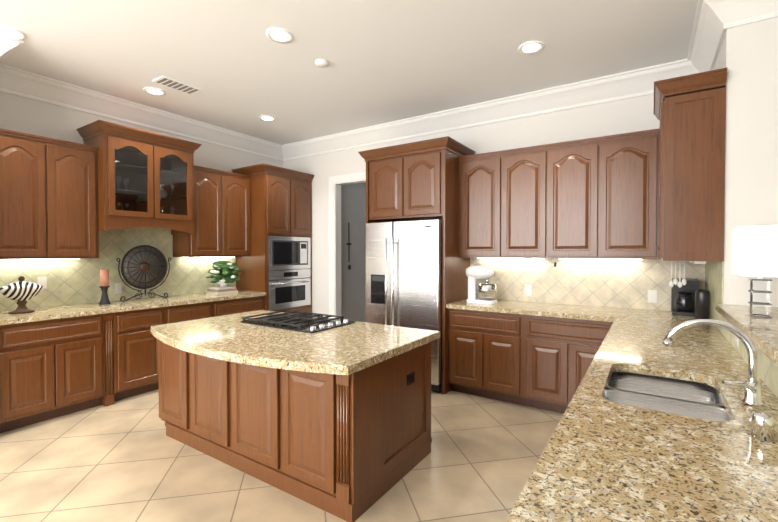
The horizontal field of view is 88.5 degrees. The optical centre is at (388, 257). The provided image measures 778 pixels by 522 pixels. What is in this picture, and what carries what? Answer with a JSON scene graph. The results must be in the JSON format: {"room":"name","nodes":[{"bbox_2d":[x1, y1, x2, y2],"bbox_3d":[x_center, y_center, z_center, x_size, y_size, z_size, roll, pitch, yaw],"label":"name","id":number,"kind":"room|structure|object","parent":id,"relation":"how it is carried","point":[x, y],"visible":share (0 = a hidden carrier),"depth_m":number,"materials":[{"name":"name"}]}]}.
{"room":"kitchen","nodes":[
{"label":"kitchen","id":0,"kind":"room"},
{"bbox_2d":[0,91,282,256],"bbox_3d":[-4.176,-0.129,2.649,0.150,3.080,9.120,1,1,33],"label":"wall","id":1,"kind":"structure","parent":0,"point":[28,116],"depth_m":3.99,"materials":[{"name":"white paint"}]},
{"bbox_2d":[0,128,47,259],"bbox_3d":[-3.319,-0.534,3.489,0.349,1.086,0.410,1,1,33],"label":"upper cabinet","id":2,"kind":"object","parent":1,"relation":"attached to","point":[23,156],"depth_m":3.44,"materials":[{"name":"brown wood"}]},
{"bbox_2d":[48,138,103,259],"bbox_3d":[-3.093,-0.539,3.831,0.349,1.086,0.410,1,1,33],"label":"upper cabinet","id":3,"kind":"object","parent":1,"relation":"attached to","point":[63,200],"depth_m":3.74,"materials":[{"name":"brown wood"}]},
{"bbox_2d":[0,227,235,310],"bbox_3d":[-2.862,0.029,4.505,0.006,0.866,2.593,1,1,33],"label":"backsplash","id":4,"kind":"structure","parent":1,"relation":"attached to","point":[71,282],"depth_m":4.25,"materials":[{"name":"tile"}]},
{"bbox_2d":[37,277,46,288],"label":"outlet plates","id":5,"kind":"object","parent":4,"relation":"attached to","point":[42,281],"depth_m":3.82,"materials":[{"name":"white plastic"}]},
{"bbox_2d":[114,283,121,293],"label":"outlet plates","id":6,"kind":"object","parent":4,"relation":"attached to","point":[117,286],"depth_m":4.36,"materials":[{"name":"white plastic"}]},
{"bbox_2d":[0,72,279,159],"bbox_3d":[-2.610,-1.603,4.733,0.153,0.195,3.300,1,1,33],"label":"crown molding","id":7,"kind":"structure","parent":1,"relation":"attached to","point":[29,85],"depth_m":4.37,"materials":[{"name":"white paint"}]},
{"bbox_2d":[172,164,223,257],"bbox_3d":[-2.365,-0.556,4.938,0.349,1.086,0.440,1,1,33],"label":"upper cabinet","id":8,"kind":"object","parent":1,"relation":"attached to","point":[197,191],"depth_m":4.77,"materials":[{"name":"brown wood"}]},
{"bbox_2d":[224,171,251,257],"bbox_3d":[-2.124,-0.561,5.306,0.349,1.086,0.440,1,1,33],"label":"upper cabinet","id":9,"kind":"object","parent":1,"relation":"attached to","point":[237,185],"depth_m":5.22,"materials":[{"name":"brown wood"}]},
{"bbox_2d":[0,389,562,521],"bbox_3d":[-0.398,1.447,1.911,13.000,0.050,12.000,1,1,33],"label":"floor","id":10,"kind":"structure","parent":0,"point":[128,459],"depth_m":2.61,"materials":[{"name":"tile"}]},
{"bbox_2d":[0,312,115,432],"bbox_3d":[-3.091,0.957,3.613,0.618,0.881,0.830,1,1,33],"label":"base cabinet","id":11,"kind":"object","parent":10,"relation":"on","point":[50,369],"depth_m":3.42,"materials":[{"name":"brown wood"}]},
{"bbox_2d":[0,288,263,323],"bbox_3d":[-2.597,0.485,4.339,0.638,0.040,2.598,1,1,33],"label":"countertop","id":12,"kind":"structure","parent":11,"relation":"on","point":[60,312],"depth_m":3.89,"materials":[{"name":"beige stone"}]},
{"bbox_2d":[0,276,42,313],"bbox_3d":[-3.193,0.317,3.469,0.136,0.321,0.289,1,1,33],"label":"bowl","id":13,"kind":"object","parent":12,"relation":"on","point":[22,291],"visible":1,"depth_m":3.44,"materials":[{"name":"multicoloured ceramic"}]},
{"bbox_2d":[99,269,110,304],"bbox_3d":[-2.897,0.291,4.064,0.100,0.355,0.098,1,1,33],"label":"candle holder","id":14,"kind":"object","parent":12,"relation":"on","point":[104,286],"visible":1,"depth_m":4.04,"materials":[{"name":"grey metal"}]},
{"bbox_2d":[116,245,170,301],"bbox_3d":[-2.689,0.160,4.404,0.029,0.608,0.572,1,1,33],"label":"decor","id":15,"kind":"object","parent":12,"relation":"on","point":[144,267],"visible":1,"depth_m":4.39,"materials":[{"name":"grey"}]},
{"bbox_2d":[205,261,240,294],"bbox_3d":[-2.130,0.243,5.132,0.359,0.420,0.450,1,1,33],"label":"potted plant","id":16,"kind":"object","parent":12,"relation":"on","point":[227,272],"visible":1,"depth_m":5.07,"materials":[{"name":"green plant"}]},
{"bbox_2d":[116,308,167,400],"bbox_3d":[-2.752,0.949,4.129,0.618,0.881,0.555,1,1,33],"label":"base cabinet","id":17,"kind":"object","parent":10,"relation":"on","point":[137,373],"depth_m":3.96,"materials":[{"name":"brown wood"}]},
{"bbox_2d":[168,300,215,323],"bbox_3d":[-2.451,0.942,4.586,0.618,0.881,0.540,1,1,33],"label":"base cabinet","id":18,"kind":"object","parent":10,"relation":"on","point":[182,312],"depth_m":4.42,"materials":[{"name":"brown wood"}]},
{"bbox_2d":[216,296,263,315],"bbox_3d":[-2.096,0.934,5.125,0.618,0.881,0.750,1,1,33],"label":"base cabinet","id":19,"kind":"object","parent":10,"relation":"on","point":[250,303],"depth_m":4.94,"materials":[{"name":"brown wood"}]},
{"bbox_2d":[232,164,313,315],"bbox_3d":[-1.643,0.067,5.780,0.641,2.596,0.864,1,1,33],"label":"tall cabinet","id":20,"kind":"object","parent":10,"relation":"on","point":[279,266],"depth_m":5.47,"materials":[{"name":"brown wood"}]},
{"bbox_2d":[158,342,431,521],"bbox_3d":[-0.769,0.999,3.041,1.973,0.813,0.934,1,1,33],"label":"kitchen island","id":21,"kind":"object","parent":10,"relation":"on","point":[326,413],"depth_m":2.46,"materials":[{"name":"brown wood"}]},
{"bbox_2d":[150,310,439,385],"bbox_3d":[-0.810,0.569,2.989,2.015,0.049,1.270,1,1,33],"label":"island countertop","id":22,"kind":"structure","parent":21,"relation":"on","point":[324,357],"depth_m":2.57,"materials":[{"name":"beige stone"}]},
{"bbox_2d":[238,310,357,333],"bbox_3d":[-0.761,0.516,3.321,0.830,0.044,0.520,1,1,33],"label":"cooktop","id":23,"kind":"object","parent":22,"relation":"in","point":[280,320],"depth_m":3.26,"materials":[{"name":"black metal"}]},
{"bbox_2d":[365,220,441,392],"bbox_3d":[0.289,0.489,4.535,0.920,1.763,0.778,1,1,33],"label":"fridge","id":24,"kind":"object","parent":10,"relation":"on","point":[403,273],"visible":0.6,"depth_m":4.21,"materials":[{"name":"grey metal"}]},
{"bbox_2d":[446,307,525,405],"bbox_3d":[1.086,0.949,4.146,0.765,0.880,0.619,1,1,33],"label":"base cabinet","id":25,"kind":"object","parent":10,"relation":"on","point":[486,350],"depth_m":3.88,"materials":[{"name":"brown wood"}]},
{"bbox_2d":[446,299,694,322],"bbox_3d":[1.652,0.495,3.749,2.134,0.040,0.647,1,1,33],"label":"countertop","id":26,"kind":"structure","parent":25,"relation":"on","point":[504,307],"depth_m":3.62,"materials":[{"name":"beige stone"}]},
{"bbox_2d":[466,265,497,303],"bbox_3d":[0.970,0.273,4.178,0.336,0.389,0.210,1,1,33],"label":"stand mixer","id":27,"kind":"object","parent":26,"relation":"on","point":[487,292],"visible":1,"depth_m":4.12,"materials":[{"name":"white metal"}]},
{"bbox_2d":[671,278,699,316],"bbox_3d":[2.509,0.329,3.385,0.180,0.300,0.225,1,1,33],"label":"coffee maker","id":28,"kind":"object","parent":26,"relation":"on","point":[683,300],"visible":0.81,"depth_m":3.32,"materials":[{"name":"black plastic"}]},
{"bbox_2d":[695,289,709,318],"bbox_3d":[2.396,0.362,3.050,0.090,0.245,0.090,1,1,33],"label":"canister","id":29,"kind":"object","parent":26,"relation":"on","point":[702,303],"visible":0.92,"depth_m":3.02,"materials":[{"name":"black plastic"}]},
{"bbox_2d":[526,315,609,418],"bbox_3d":[1.727,0.956,3.725,0.770,0.880,0.619,1,1,33],"label":"base cabinet","id":30,"kind":"object","parent":10,"relation":"on","point":[559,352],"depth_m":3.50,"materials":[{"name":"brown wood"}]},
{"bbox_2d":[594,319,761,382],"bbox_3d":[1.716,0.514,2.476,0.627,0.040,1.410,1,1,33],"label":"countertop","id":31,"kind":"structure","parent":30,"relation":"on","point":[703,350],"depth_m":2.17,"materials":[{"name":"beige stone"}]},
{"bbox_2d":[594,403,755,438],"bbox_3d":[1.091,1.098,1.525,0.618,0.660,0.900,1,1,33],"label":"countertop","id":32,"kind":"structure","parent":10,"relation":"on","point":[601,406],"depth_m":1.26,"materials":[{"name":"beige stone"}]},
{"bbox_2d":[594,359,765,430],"bbox_3d":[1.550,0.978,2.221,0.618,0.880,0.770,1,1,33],"label":"countertop","id":33,"kind":"structure","parent":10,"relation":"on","point":[739,413],"depth_m":1.56,"materials":[{"name":"beige stone"}]},
{"bbox_2d":[604,372,730,421],"bbox_3d":[1.077,0.643,1.576,0.428,0.188,0.648,1,1,33],"label":"sink","id":34,"kind":"object","parent":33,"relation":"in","point":[684,398],"visible":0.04,"depth_m":1.69,"materials":[{"name":"silver metal"}]},
{"bbox_2d":[0,0,697,144],"bbox_3d":[-0.398,-1.683,1.865,13.000,0.050,12.000,1,1,33],"label":"ceiling","id":35,"kind":"structure","parent":0,"point":[391,60],"depth_m":3.24,"materials":[{"name":"white paint"}]},
{"bbox_2d":[0,25,26,39],"bbox_3d":[-2.810,-1.667,2.948,0.200,0.010,0.200,1,1,33],"label":"recessed light","id":36,"kind":"object","parent":35,"relation":"in","point":[11,32],"visible":1,"depth_m":2.97,"materials":[{"name":"white"}]},
{"bbox_2d":[0,35,27,87],"bbox_3d":[-3.132,-1.580,3.176,0.633,0.195,0.183,1,1,33],"label":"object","id":37,"kind":"structure","parent":35,"relation":"attached to","point":[8,45],"depth_m":3.33,"materials":[{"name":"white paint"}]},
{"bbox_2d":[143,87,165,95],"bbox_3d":[-2.370,-1.683,4.035,0.200,0.010,0.200,1,1,33],"label":"recessed light","id":38,"kind":"object","parent":35,"relation":"in","point":[154,91],"visible":1,"depth_m":4.04,"materials":[{"name":"white"}]},
{"bbox_2d":[152,75,201,94],"bbox_3d":[-2.058,-1.680,3.890,0.200,0.013,0.380,1,1,33],"label":"ceiling vent","id":39,"kind":"object","parent":35,"relation":"in","point":[176,84],"visible":1,"depth_m":3.87,"materials":[{"name":"white metal"}]},
{"bbox_2d":[259,115,275,121],"bbox_3d":[-1.476,-1.695,4.848,0.200,0.010,0.200,1,1,33],"label":"recessed light","id":40,"kind":"object","parent":35,"relation":"in","point":[267,118],"visible":0.98,"depth_m":4.85,"materials":[{"name":"white"}]},
{"bbox_2d":[266,28,292,42],"bbox_3d":[-0.819,-1.667,2.991,0.200,0.010,0.200,1,1,33],"label":"recessed light","id":41,"kind":"object","parent":35,"relation":"in","point":[279,35],"visible":1,"depth_m":2.99,"materials":[{"name":"white"}]},
{"bbox_2d":[315,59,327,67],"bbox_3d":[-0.574,-1.665,3.417,0.110,0.029,0.110,1,1,33],"label":"smoke detector","id":42,"kind":"object","parent":35,"relation":"attached to","point":[321,63],"visible":0.98,"depth_m":3.39,"materials":[{"name":"white plastic"}]},
{"bbox_2d":[518,41,544,54],"bbox_3d":[1.130,-1.670,3.170,0.200,0.010,0.200,1,1,33],"label":"recessed light","id":43,"kind":"object","parent":35,"relation":"in","point":[530,47],"visible":0.98,"depth_m":3.17,"materials":[{"name":"white"}]},
{"bbox_2d":[341,182,365,321],"bbox_3d":[-0.378,-0.187,6.542,0.120,3.080,1.560,1,1,33],"label":"wall","id":44,"kind":"structure","parent":0,"point":[353,205],"depth_m":6.16,"materials":[{"name":"grey paint"}]},
{"bbox_2d":[346,222,351,269],"bbox_3d":[-0.605,-0.180,6.066,0.060,0.720,0.115,1,1,33],"label":"ornament","id":45,"kind":"object","parent":44,"relation":"hanging from","point":[349,266],"visible":0.98,"depth_m":6.06,"materials":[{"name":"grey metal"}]},
{"bbox_2d":[283,94,660,316],"bbox_3d":[0.546,-0.163,4.929,5.535,3.080,0.120,1,1,33],"label":"wall","id":46,"kind":"structure","parent":0,"point":[634,114],"depth_m":4.44,"materials":[{"name":"white paint"}]},
{"bbox_2d":[329,172,365,317],"bbox_3d":[-0.384,0.101,5.536,1.070,2.535,0.145,1,1,33],"label":"door frame","id":47,"kind":"structure","parent":46,"relation":"attached to","point":[336,182],"depth_m":5.74,"materials":[{"name":"white paint"}]},
{"bbox_2d":[366,144,417,222],"bbox_3d":[0.138,-0.827,4.713,0.470,0.776,0.669,1,1,33],"label":"upper cabinet","id":48,"kind":"object","parent":46,"relation":"attached to","point":[383,165],"depth_m":4.44,"materials":[{"name":"brown wood"}]},
{"bbox_2d":[402,139,469,222],"bbox_3d":[0.531,-0.823,4.455,0.470,0.776,0.669,1,1,33],"label":"upper cabinet","id":49,"kind":"object","parent":46,"relation":"attached to","point":[429,167],"depth_m":4.16,"materials":[{"name":"brown wood"}]},
{"bbox_2d":[458,151,501,258],"bbox_3d":[1.034,-0.546,4.320,0.464,1.086,0.349,1,1,33],"label":"upper cabinet","id":50,"kind":"object","parent":46,"relation":"attached to","point":[479,175],"depth_m":4.17,"materials":[{"name":"brown wood"}]},
{"bbox_2d":[280,59,683,160],"bbox_3d":[0.483,-1.604,4.785,5.265,0.195,0.153,1,1,33],"label":"crown molding","id":51,"kind":"structure","parent":46,"relation":"attached to","point":[638,82],"depth_m":4.30,"materials":[{"name":"white paint"}]},
{"bbox_2d":[502,144,549,258],"bbox_3d":[1.412,-0.543,4.071,0.441,1.086,0.349,1,1,33],"label":"upper cabinet","id":52,"kind":"object","parent":46,"relation":"attached to","point":[523,169],"depth_m":3.92,"materials":[{"name":"brown wood"}]},
{"bbox_2d":[546,137,601,258],"bbox_3d":[1.780,-0.539,3.829,0.440,1.086,0.349,1,1,33],"label":"upper cabinet","id":53,"kind":"object","parent":46,"relation":"attached to","point":[573,168],"depth_m":3.68,"materials":[{"name":"brown wood"}]},
{"bbox_2d":[470,258,704,310],"bbox_3d":[1.828,0.236,4.014,2.132,0.468,0.006,1,1,33],"label":"backsplash","id":54,"kind":"structure","parent":46,"relation":"attached to","point":[628,284],"depth_m":3.92,"materials":[{"name":"tile"}]},
{"bbox_2d":[525,284,531,295],"label":"outlet plates","id":55,"kind":"object","parent":54,"relation":"attached to","point":[528,288],"depth_m":4.24,"materials":[{"name":"white plastic"}]},
{"bbox_2d":[648,290,656,302],"label":"outlet plates","id":56,"kind":"object","parent":54,"relation":"attached to","point":[652,294],"depth_m":3.63,"materials":[{"name":"white plastic"}]},
{"bbox_2d":[598,129,657,259],"bbox_3d":[2.158,-0.535,3.581,0.464,1.086,0.349,1,1,33],"label":"upper cabinet","id":57,"kind":"object","parent":46,"relation":"attached to","point":[628,197],"depth_m":3.43,"materials":[{"name":"brown wood"}]},
{"bbox_2d":[505,403,777,521],"bbox_3d":[0.689,0.537,0.914,0.627,0.040,0.730,1,1,33],"label":"countertop","id":58,"kind":"structure","parent":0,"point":[595,466],"depth_m":0.95,"materials":[{"name":"beige stone"}]},
{"bbox_2d":[663,319,763,406],"bbox_3d":[1.155,0.366,1.427,0.290,0.285,0.135,1,1,33],"label":"faucet","id":59,"kind":"object","parent":58,"relation":"on","point":[752,391],"visible":1,"depth_m":1.40,"materials":[{"name":"silver metal"}]},
{"bbox_2d":[751,411,773,441],"bbox_3d":[1.066,0.478,1.138,0.048,0.070,0.047,1,1,33],"label":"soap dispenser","id":60,"kind":"object","parent":58,"relation":"on","point":[762,426],"visible":1,"depth_m":1.12,"materials":[{"name":"silver metal"}]},
{"bbox_2d":[713,23,751,305],"bbox_3d":[2.500,-0.134,2.974,0.120,3.080,1.000,1,1,33],"label":"wall","id":61,"kind":"structure","parent":0,"point":[734,56],"depth_m":2.55,"materials":[{"name":"white paint"}]},
{"bbox_2d":[654,67,726,262],"bbox_3d":[2.207,-0.596,2.949,0.345,1.226,0.683,1,1,33],"label":"upper cabinet","id":62,"kind":"object","parent":61,"relation":"attached to","point":[659,193],"depth_m":2.67,"materials":[{"name":"brown wood"}]},
{"bbox_2d":[669,261,686,287],"bbox_3d":[2.261,0.125,3.123,0.113,0.218,0.032,1,1,33],"label":"utensils","id":63,"kind":"object","parent":62,"relation":"hanging from","point":[677,283],"visible":1,"depth_m":3.12,"materials":[{"name":"silver metal"}]},
{"bbox_2d":[684,32,725,75],"bbox_3d":[2.345,-1.576,2.965,0.153,0.195,0.810,1,1,33],"label":"crown molding","id":64,"kind":"structure","parent":61,"relation":"attached to","point":[703,54],"depth_m":3.09,"materials":[{"name":"white paint"}]},
{"bbox_2d":[705,261,777,397],"bbox_3d":[1.732,0.267,1.930,0.006,0.468,3.581,1,1,33],"label":"backsplash","id":65,"kind":"structure","parent":61,"relation":"attached to","point":[767,370],"depth_m":2.46,"materials":[{"name":"tile"}]},
{"bbox_2d":[734,335,738,345],"label":"outlet plates","id":66,"kind":"object","parent":65,"relation":"attached to","point":[736,339],"depth_m":2.12,"materials":[{"name":"white plastic"}]},
{"bbox_2d":[748,17,777,306],"bbox_3d":[3.930,-0.112,1.508,3.880,3.080,0.120,1,1,33],"label":"wall","id":67,"kind":"structure","parent":0,"point":[763,198],"depth_m":2.48,"materials":[{"name":"white paint"}]},
{"bbox_2d":[692,0,777,39],"bbox_3d":[3.740,-1.554,1.447,4.153,0.195,0.153,1,1,33],"label":"crown molding","id":68,"kind":"structure","parent":67,"relation":"attached to","point":[715,20],"depth_m":2.52,"materials":[{"name":"white paint"}]},
{"bbox_3d":[1.509,0.894,1.481,0.120,1.070,2.610,1,1,33],"label":"wall","id":69,"kind":"structure","parent":0,"visible":0},
{"bbox_2d":[715,304,777,365],"bbox_3d":[1.586,0.338,1.408,0.400,0.040,2.627,1,1,33],"label":"bar","id":70,"kind":"object","parent":69,"relation":"on","point":[761,333],"visible":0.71,"depth_m":1.86,"materials":[{"name":"stone"}]},
{"bbox_2d":[731,225,777,317],"bbox_3d":[1.952,0.073,2.099,0.190,0.467,0.380,1,1,33],"label":"table lamp","id":71,"kind":"object","parent":70,"relation":"on","point":[754,250],"visible":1,"depth_m":1.98,"materials":[{"name":"silver metal"}]}
]}

